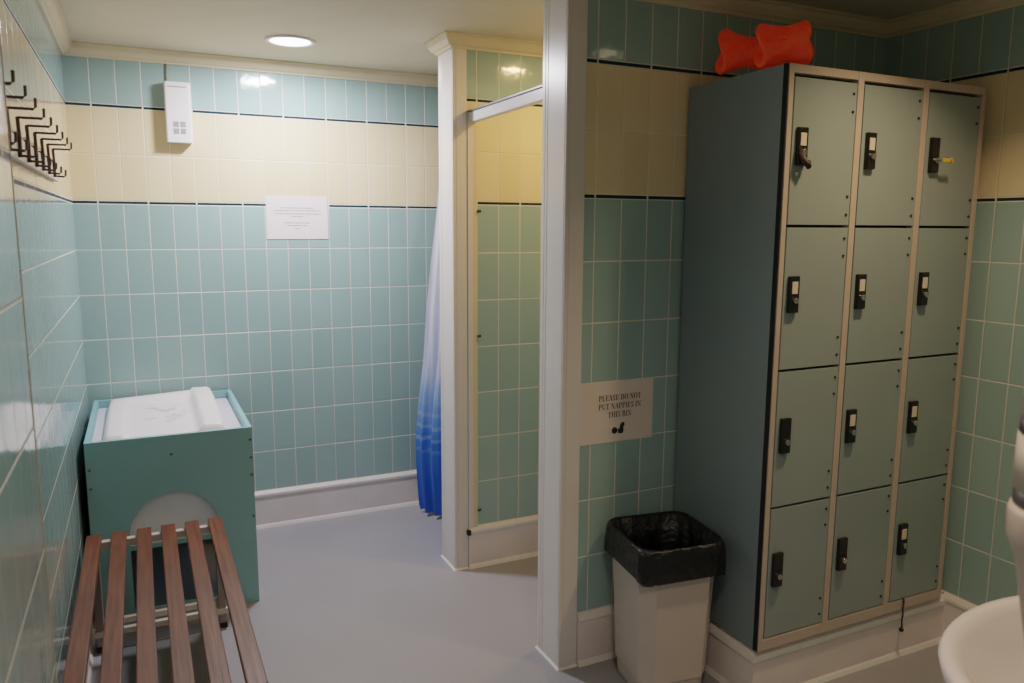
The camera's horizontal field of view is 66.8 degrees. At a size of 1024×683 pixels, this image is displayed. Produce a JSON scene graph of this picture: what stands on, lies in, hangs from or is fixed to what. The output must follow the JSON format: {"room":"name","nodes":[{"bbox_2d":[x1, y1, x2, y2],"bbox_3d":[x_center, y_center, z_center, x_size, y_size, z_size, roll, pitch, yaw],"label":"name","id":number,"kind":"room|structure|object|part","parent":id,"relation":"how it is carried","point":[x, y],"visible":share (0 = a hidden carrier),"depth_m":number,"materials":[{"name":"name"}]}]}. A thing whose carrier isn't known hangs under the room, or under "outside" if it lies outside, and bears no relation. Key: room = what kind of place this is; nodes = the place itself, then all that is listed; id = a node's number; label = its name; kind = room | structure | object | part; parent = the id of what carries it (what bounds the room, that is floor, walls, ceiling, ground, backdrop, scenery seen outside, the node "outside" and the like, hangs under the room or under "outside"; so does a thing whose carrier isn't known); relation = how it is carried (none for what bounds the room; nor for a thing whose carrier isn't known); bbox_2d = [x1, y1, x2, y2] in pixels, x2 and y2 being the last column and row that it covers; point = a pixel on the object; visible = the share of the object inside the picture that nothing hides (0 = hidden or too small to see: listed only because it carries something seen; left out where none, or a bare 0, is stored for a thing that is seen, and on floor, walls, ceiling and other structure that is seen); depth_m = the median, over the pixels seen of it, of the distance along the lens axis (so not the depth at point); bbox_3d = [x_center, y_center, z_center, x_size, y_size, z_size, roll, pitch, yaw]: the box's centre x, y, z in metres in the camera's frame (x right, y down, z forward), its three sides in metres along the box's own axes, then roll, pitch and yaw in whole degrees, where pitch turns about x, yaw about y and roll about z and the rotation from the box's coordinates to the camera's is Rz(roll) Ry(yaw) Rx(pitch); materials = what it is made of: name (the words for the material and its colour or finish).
{"room":"changing room","nodes":[
{"label":"changing room","id":0,"kind":"room"},
{"bbox_2d":[0,34,56,682],"bbox_3d":[-0.292,0.364,0.068,0.185,2.260,2.482,-4,9,-25],"label":"wall","id":1,"kind":"structure","parent":0,"point":[27,654],"depth_m":1.06,"materials":[{"name":"tile"}]},
{"bbox_2d":[0,0,90,682],"bbox_3d":[-1.407,0.031,2.282,0.100,2.260,2.518,-4,9,-25],"label":"wall","id":2,"kind":"structure","parent":0,"point":[44,206],"depth_m":2.29,"materials":[{"name":"tile"}]},
{"bbox_2d":[5,70,71,181],"bbox_3d":[-1.167,-0.493,1.907,0.074,0.118,1.651,-4,9,-25],"label":"coat hook rack","id":3,"kind":"object","parent":2,"relation":"attached to","point":[22,152],"visible":0.94,"depth_m":1.90,"materials":[{"name":"metal"}]},
{"bbox_2d":[86,613,95,682],"bbox_3d":[-1.358,1.051,2.458,0.019,0.190,2.518,-4,9,-25],"label":"baseboard","id":4,"kind":"structure","parent":2,"relation":"attached to","point":[92,641],"depth_m":2.70,"materials":[{"name":"plastic"}]},
{"bbox_2d":[62,55,438,491],"bbox_3d":[-0.647,-0.231,4.075,3.032,2.260,0.100,-4,9,-25],"label":"wall","id":5,"kind":"structure","parent":0,"point":[319,343],"depth_m":3.73,"materials":[{"name":"tile"}]},
{"bbox_2d":[163,63,192,143],"bbox_3d":[-1.489,-1.060,3.456,0.107,0.344,0.055,-4,9,-25],"label":"air freshener","id":6,"kind":"object","parent":5,"relation":"attached to","point":[177,99],"visible":1,"depth_m":3.44,"materials":[{"name":"white plastic"}]},
{"bbox_2d":[265,196,327,238],"bbox_3d":[-1.042,-0.601,3.771,0.292,0.204,0.003,-4,9,-25],"label":"paper notice","id":7,"kind":"object","parent":5,"relation":"attached to","point":[287,217],"visible":1,"depth_m":3.77,"materials":[{"name":"white paper"}]},
{"bbox_2d":[255,470,418,529],"bbox_3d":[-0.626,0.801,4.173,2.832,0.190,0.019,-4,9,-25],"label":"baseboard","id":8,"kind":"structure","parent":5,"relation":"attached to","point":[319,501],"depth_m":4.03,"materials":[{"name":"plastic"}]},
{"bbox_2d":[466,50,542,524],"bbox_3d":[0.362,-0.160,3.633,1.398,2.260,0.159,-4,9,-25],"label":"wall","id":9,"kind":"structure","parent":0,"point":[509,145],"depth_m":3.35,"materials":[{"name":"tile"}]},
{"bbox_2d":[438,48,467,568],"bbox_3d":[-0.252,-0.120,3.342,0.064,2.260,0.167,-4,9,-25],"label":"partition post","id":10,"kind":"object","parent":9,"relation":"attached to","point":[452,67],"depth_m":3.29,"materials":[{"name":"white paint"}]},
{"bbox_2d":[441,555,468,570],"bbox_3d":[-0.260,0.994,3.506,0.068,0.008,0.178,-4,9,-25],"label":"trim","id":11,"kind":"structure","parent":9,"relation":"attached to","point":[442,556],"depth_m":3.44,"materials":[{"name":"white wood"}]},
{"bbox_2d":[468,515,537,568],"bbox_3d":[0.418,0.874,3.715,1.346,0.190,0.019,-4,9,-25],"label":"baseboard","id":12,"kind":"structure","parent":9,"relation":"attached to","point":[494,543],"depth_m":3.50,"materials":[{"name":"plastic"}]},
{"bbox_2d":[467,84,542,535],"bbox_3d":[-0.015,0.000,2.986,0.067,1.811,0.714,-4,9,-25],"label":"door frame","id":13,"kind":"structure","parent":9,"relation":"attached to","point":[532,96],"depth_m":3.26,"materials":[{"name":"white plastic"}]},
{"bbox_3d":[-0.010,-0.868,2.855,0.030,0.040,0.705,-4,9,-25],"label":"header rail","id":14,"kind":"part","parent":13,"relation":"part of","materials":[{"name":"white metal"}]},
{"bbox_2d":[58,0,960,74],"bbox_3d":[0.457,-1.056,1.626,3.032,0.100,5.200,-4,9,-25],"label":"ceiling","id":15,"kind":"structure","parent":0,"point":[391,35],"depth_m":2.93,"materials":[{"name":"paint"}]},
{"bbox_2d":[264,35,315,47],"bbox_3d":[-0.919,-1.243,3.216,0.204,0.009,0.204,-4,9,-25],"label":"recessed light","id":16,"kind":"object","parent":15,"relation":"in","point":[290,41],"visible":1,"depth_m":3.20,"materials":[{"name":"white plastic"}]},
{"bbox_2d":[91,505,943,682],"bbox_3d":[0.445,1.279,1.972,3.032,0.100,5.200,-4,9,-25],"label":"floor","id":17,"kind":"structure","parent":0,"point":[369,597],"depth_m":3.04,"materials":[{"name":"plastic"}]},
{"bbox_2d":[62,517,267,682],"bbox_3d":[-1.027,0.955,2.303,0.448,0.430,1.225,-4,9,-25],"label":"slatted bench","id":18,"kind":"object","parent":17,"relation":"on","point":[109,633],"visible":1,"depth_m":2.21,"materials":[{"name":"brown wood"}]},
{"bbox_3d":[-1.464,0.901,2.742,0.026,0.362,0.044,-4,9,-25],"label":"leg","id":19,"kind":"part","parent":18,"relation":"part of","materials":[{"name":"silver metal"}]},
{"bbox_3d":[-1.273,0.700,2.786,0.440,0.026,0.026,-4,9,-25],"label":"cross rail","id":20,"kind":"part","parent":18,"relation":"part of","materials":[{"name":"metal"}]},
{"bbox_3d":[-1.096,0.878,2.916,0.026,0.362,0.044,-4,9,-25],"label":"leg","id":21,"kind":"part","parent":18,"relation":"part of","materials":[{"name":"silver metal"}]},
{"bbox_2d":[122,630,208,682],"bbox_3d":[-1.051,1.159,2.353,0.330,0.010,1.080,-4,9,-25],"label":"floor mat","id":22,"kind":"object","parent":17,"relation":"on","point":[164,665],"visible":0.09,"depth_m":2.68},
{"bbox_2d":[84,390,259,624],"bbox_3d":[-1.445,0.657,3.305,0.578,0.722,0.773,-4,9,-25],"label":"table","id":23,"kind":"object","parent":17,"relation":"on","point":[133,484],"visible":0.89,"depth_m":2.96,"materials":[{"name":"laminate"}]},
{"bbox_3d":[-1.702,0.672,3.195,0.018,0.722,0.752,-4,9,-25],"label":"panel","id":24,"kind":"part","parent":23,"relation":"part of","materials":[{"name":"teal wood"}]},
{"bbox_3d":[-1.608,0.606,3.642,0.542,0.722,0.018,-4,9,-25],"label":"panel","id":25,"kind":"part","parent":23,"relation":"part of","materials":[{"name":"teal wood"}]},
{"bbox_2d":[103,387,225,440],"bbox_3d":[-1.458,0.297,3.248,0.440,0.070,0.720,-4,9,-25],"label":"mat","id":26,"kind":"object","parent":23,"relation":"on","point":[194,409],"visible":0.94,"depth_m":3.20,"materials":[{"name":"white plastic"}]},
{"bbox_2d":[92,398,242,441],"bbox_3d":[-1.443,0.338,3.257,0.542,0.012,0.728,-4,9,-25],"label":"mat","id":27,"kind":"object","parent":23,"relation":"on","point":[231,418],"depth_m":3.16,"materials":[{"name":"plastic"}]},
{"bbox_3d":[-1.197,0.639,3.434,0.018,0.722,0.752,-4,9,-25],"label":"panel","id":28,"kind":"part","parent":23,"relation":"part of","materials":[{"name":"teal wood"}]},
{"bbox_2d":[613,558,713,682],"bbox_3d":[0.494,0.880,2.568,0.287,0.515,0.287,-2,9,-17],"label":"waste bin","id":29,"kind":"object","parent":17,"relation":"on","point":[661,632],"visible":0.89,"depth_m":2.46,"materials":[{"name":"plastic"}]},
{"bbox_2d":[604,511,725,586],"bbox_3d":[0.494,0.817,2.558,0.316,0.412,0.316,-2,9,-17],"label":"liner","id":30,"kind":"object","parent":29,"relation":"in","point":[667,547],"visible":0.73,"depth_m":2.47,"materials":[{"name":"black plastic"}]},
{"bbox_3d":[1.082,1.006,2.850,0.901,0.190,0.423,-4,9,-25],"label":"trim","id":31,"kind":"structure","parent":17,"relation":"on","visible":0},
{"bbox_2d":[674,63,986,651],"bbox_3d":[1.070,0.044,2.656,0.860,1.768,0.477,-4,9,-25],"label":"lockers","id":32,"kind":"object","parent":31,"relation":"on","point":[828,240],"visible":0.99,"depth_m":2.45,"materials":[{"name":"paint"}]},
{"bbox_2d":[715,29,782,73],"bbox_3d":[0.739,-0.897,2.408,0.209,0.150,0.069,2,9,14],"label":"inflatable armband","id":33,"kind":"object","parent":32,"relation":"on","point":[738,51],"visible":0.62,"depth_m":2.40,"materials":[{"name":"orange plastic"}]},
{"bbox_2d":[753,20,812,68],"bbox_3d":[0.786,-0.860,2.247,0.163,0.130,0.070,2,9,10],"label":"inflatable armband","id":34,"kind":"object","parent":32,"relation":"on","point":[790,43],"visible":0.95,"depth_m":2.23,"materials":[{"name":"orange plastic"}]},
{"bbox_3d":[0.828,-0.157,2.271,0.022,0.036,0.003,-4,9,-25],"label":"number plate","id":35,"kind":"part","parent":32,"relation":"part of","materials":[{"name":"plastic"}]},
{"bbox_3d":[0.898,0.714,2.458,0.245,0.419,0.016,-4,9,-25],"label":"door","id":36,"kind":"part","parent":32,"relation":"part of","materials":[{"name":"metal"}]},
{"bbox_3d":[0.830,-0.576,2.209,0.022,0.036,0.003,-4,9,-25],"label":"number plate","id":37,"kind":"part","parent":32,"relation":"part of","materials":[{"name":"plastic"}]},
{"bbox_3d":[0.900,0.292,2.396,0.245,0.419,0.016,-4,9,-25],"label":"door","id":38,"kind":"part","parent":32,"relation":"part of","materials":[{"name":"metal"}]},
{"bbox_3d":[0.902,-0.131,2.333,0.245,0.419,0.016,-4,9,-25],"label":"door","id":39,"kind":"part","parent":32,"relation":"part of","materials":[{"name":"metal"}]},
{"bbox_3d":[0.904,-0.550,2.271,0.245,0.413,0.016,-4,9,-25],"label":"door","id":40,"kind":"part","parent":32,"relation":"part of","materials":[{"name":"metal"}]},
{"bbox_3d":[1.077,0.249,2.451,0.022,0.036,0.003,-4,9,-25],"label":"number plate","id":41,"kind":"part","parent":32,"relation":"part of","materials":[{"name":"plastic"}]},
{"bbox_3d":[1.152,0.698,2.578,0.254,0.419,0.016,-4,9,-25],"label":"door","id":42,"kind":"part","parent":32,"relation":"part of","materials":[{"name":"metal"}]},
{"bbox_3d":[1.079,-0.173,2.389,0.022,0.036,0.003,-4,9,-25],"label":"number plate","id":43,"kind":"part","parent":32,"relation":"part of","materials":[{"name":"plastic"}]},
{"bbox_3d":[1.154,0.275,2.516,0.254,0.419,0.016,-4,9,-25],"label":"door","id":44,"kind":"part","parent":32,"relation":"part of","materials":[{"name":"laminate"}]},
{"bbox_3d":[1.081,-0.592,2.327,0.022,0.036,0.003,-4,9,-25],"label":"number plate","id":45,"kind":"part","parent":32,"relation":"part of","materials":[{"name":"plastic"}]},
{"bbox_3d":[1.156,-0.147,2.453,0.254,0.419,0.016,-4,9,-25],"label":"door","id":46,"kind":"part","parent":32,"relation":"part of","materials":[{"name":"metal"}]},
{"bbox_3d":[1.159,-0.566,2.391,0.254,0.413,0.016,-4,9,-25],"label":"door","id":47,"kind":"part","parent":32,"relation":"part of","materials":[{"name":"metal"}]},
{"bbox_2d":[899,598,904,631],"bbox_3d":[1.359,0.952,2.700,0.016,0.125,0.017,-4,9,-25],"label":"chain","id":48,"kind":"object","parent":32,"relation":"hanging from","point":[901,629],"visible":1,"depth_m":2.70,"materials":[{"name":"black metal"}]},
{"bbox_3d":[1.333,0.655,2.636,0.022,0.036,0.003,-4,9,-25],"label":"number plate","id":49,"kind":"part","parent":32,"relation":"part of","materials":[{"name":"plastic"}]},
{"bbox_3d":[1.335,0.233,2.574,0.022,0.036,0.003,-4,9,-25],"label":"number plate","id":50,"kind":"part","parent":32,"relation":"part of","materials":[{"name":"plastic"}]},
{"bbox_3d":[1.407,0.681,2.699,0.247,0.419,0.016,-4,9,-25],"label":"door","id":51,"kind":"part","parent":32,"relation":"part of","materials":[{"name":"metal"}]},
{"bbox_3d":[1.337,-0.190,2.511,0.022,0.036,0.003,-4,9,-25],"label":"number plate","id":52,"kind":"part","parent":32,"relation":"part of","materials":[{"name":"plastic"}]},
{"bbox_3d":[1.409,0.259,2.636,0.247,0.419,0.016,-4,9,-25],"label":"door","id":53,"kind":"part","parent":32,"relation":"part of","materials":[{"name":"laminate"}]},
{"bbox_3d":[1.412,-0.164,2.574,0.247,0.419,0.016,-4,9,-25],"label":"door","id":54,"kind":"part","parent":32,"relation":"part of","materials":[{"name":"metal"}]},
{"bbox_2d":[939,158,953,162],"bbox_3d":[1.369,-0.570,2.444,0.045,0.016,0.020,-4,9,-25],"label":"key","id":55,"kind":"object","parent":32,"relation":"attached to","point":[951,160],"visible":1,"depth_m":2.44,"materials":[{"name":"metal"}]},
{"bbox_3d":[1.414,-0.583,2.512,0.247,0.413,0.016,-4,9,-25],"label":"door","id":56,"kind":"part","parent":32,"relation":"part of","materials":[{"name":"metal"}]},
{"bbox_2d":[576,0,885,666],"bbox_3d":[0.759,-0.042,2.849,1.362,2.260,0.172,-4,9,-25],"label":"wall","id":57,"kind":"structure","parent":0,"point":[644,59],"depth_m":2.58,"materials":[{"name":"tile"}]},
{"bbox_2d":[535,645,576,671],"bbox_3d":[0.153,1.109,2.740,0.076,0.008,0.172,-4,9,-25],"label":"trim","id":58,"kind":"structure","parent":57,"relation":"attached to","point":[536,646],"depth_m":2.68,"materials":[{"name":"white wood"}]},
{"bbox_2d":[537,0,587,667],"bbox_3d":[0.161,-0.005,2.576,0.071,2.260,0.161,-4,9,-25],"label":"partition post","id":59,"kind":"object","parent":57,"relation":"attached to","point":[565,24],"depth_m":2.52,"materials":[{"name":"white paint"}]},
{"bbox_2d":[580,378,653,445],"bbox_3d":[0.354,0.236,2.619,0.292,0.208,0.002,-4,9,-25],"label":"paper notice","id":60,"kind":"object","parent":57,"relation":"attached to","point":[615,411],"visible":1,"depth_m":2.62,"materials":[{"name":"white paper"}]},
{"bbox_2d":[612,422,624,433],"bbox_3d":[0.360,0.293,2.629,0.052,0.039,0.001,-4,9,-25],"label":"picture","id":61,"kind":"object","parent":60,"relation":"attached to","point":[614,430],"depth_m":2.63},
{"bbox_2d":[704,594,945,682],"bbox_3d":[1.075,1.012,2.831,0.909,0.182,0.431,-4,9,-25],"label":"baseboard","id":62,"kind":"structure","parent":57,"relation":"attached to","point":[842,651],"depth_m":2.61,"materials":[{"name":"paint"}]},
{"bbox_2d":[883,5,1023,605],"bbox_3d":[1.774,0.026,2.424,0.100,2.260,5.000,-4,9,-25],"label":"wall","id":63,"kind":"structure","parent":0,"point":[987,50],"depth_m":2.63,"materials":[{"name":"tile"}]},
{"bbox_2d":[37,0,1023,86],"bbox_3d":[0.456,-0.980,1.638,2.832,0.053,5.000,-4,9,-25],"label":"crown molding","id":64,"kind":"structure","parent":63,"relation":"attached to","point":[767,10],"depth_m":3.07,"materials":[{"name":"paint"}]},
{"bbox_2d":[941,592,975,634],"bbox_3d":[1.864,1.099,2.242,0.019,0.190,1.350,-4,9,-25],"label":"baseboard","id":65,"kind":"structure","parent":63,"relation":"attached to","point":[954,606],"depth_m":2.80,"materials":[{"name":"plastic"}]},
{"bbox_3d":[1.637,0.320,0.431,1.882,2.260,1.480,-4,9,-25],"label":"wall","id":66,"kind":"structure","parent":0,"visible":0},
{"bbox_2d":[938,595,1023,682],"bbox_3d":[0.975,0.868,1.284,0.648,0.920,0.464,-4,9,-25],"label":"basin","id":67,"kind":"object","parent":66,"relation":"attached to","point":[985,643],"visible":0.98,"depth_m":1.36,"materials":[{"name":"white ceramic"}]},
{"bbox_2d":[1006,392,1023,636],"bbox_3d":[0.593,0.194,0.811,0.126,0.468,0.131,-4,9,-25],"label":"dispenser","id":68,"kind":"object","parent":66,"relation":"attached to","point":[1014,514],"visible":1,"depth_m":0.82,"materials":[{"name":"beige plastic"}]},
{"bbox_3d":[-0.212,-1.053,3.707,0.024,0.023,0.707,-4,9,-25],"label":"rail","id":69,"kind":"object","parent":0,"visible":0},
{"bbox_2d":[416,190,441,515],"bbox_3d":[-0.253,-0.060,3.838,0.532,1.953,0.175,7,11,39],"label":"shower curtain","id":70,"kind":"object","parent":69,"relation":"hanging from","point":[428,429],"visible":0.17,"depth_m":3.97,"materials":[{"name":"blue fabric"}]}
]}

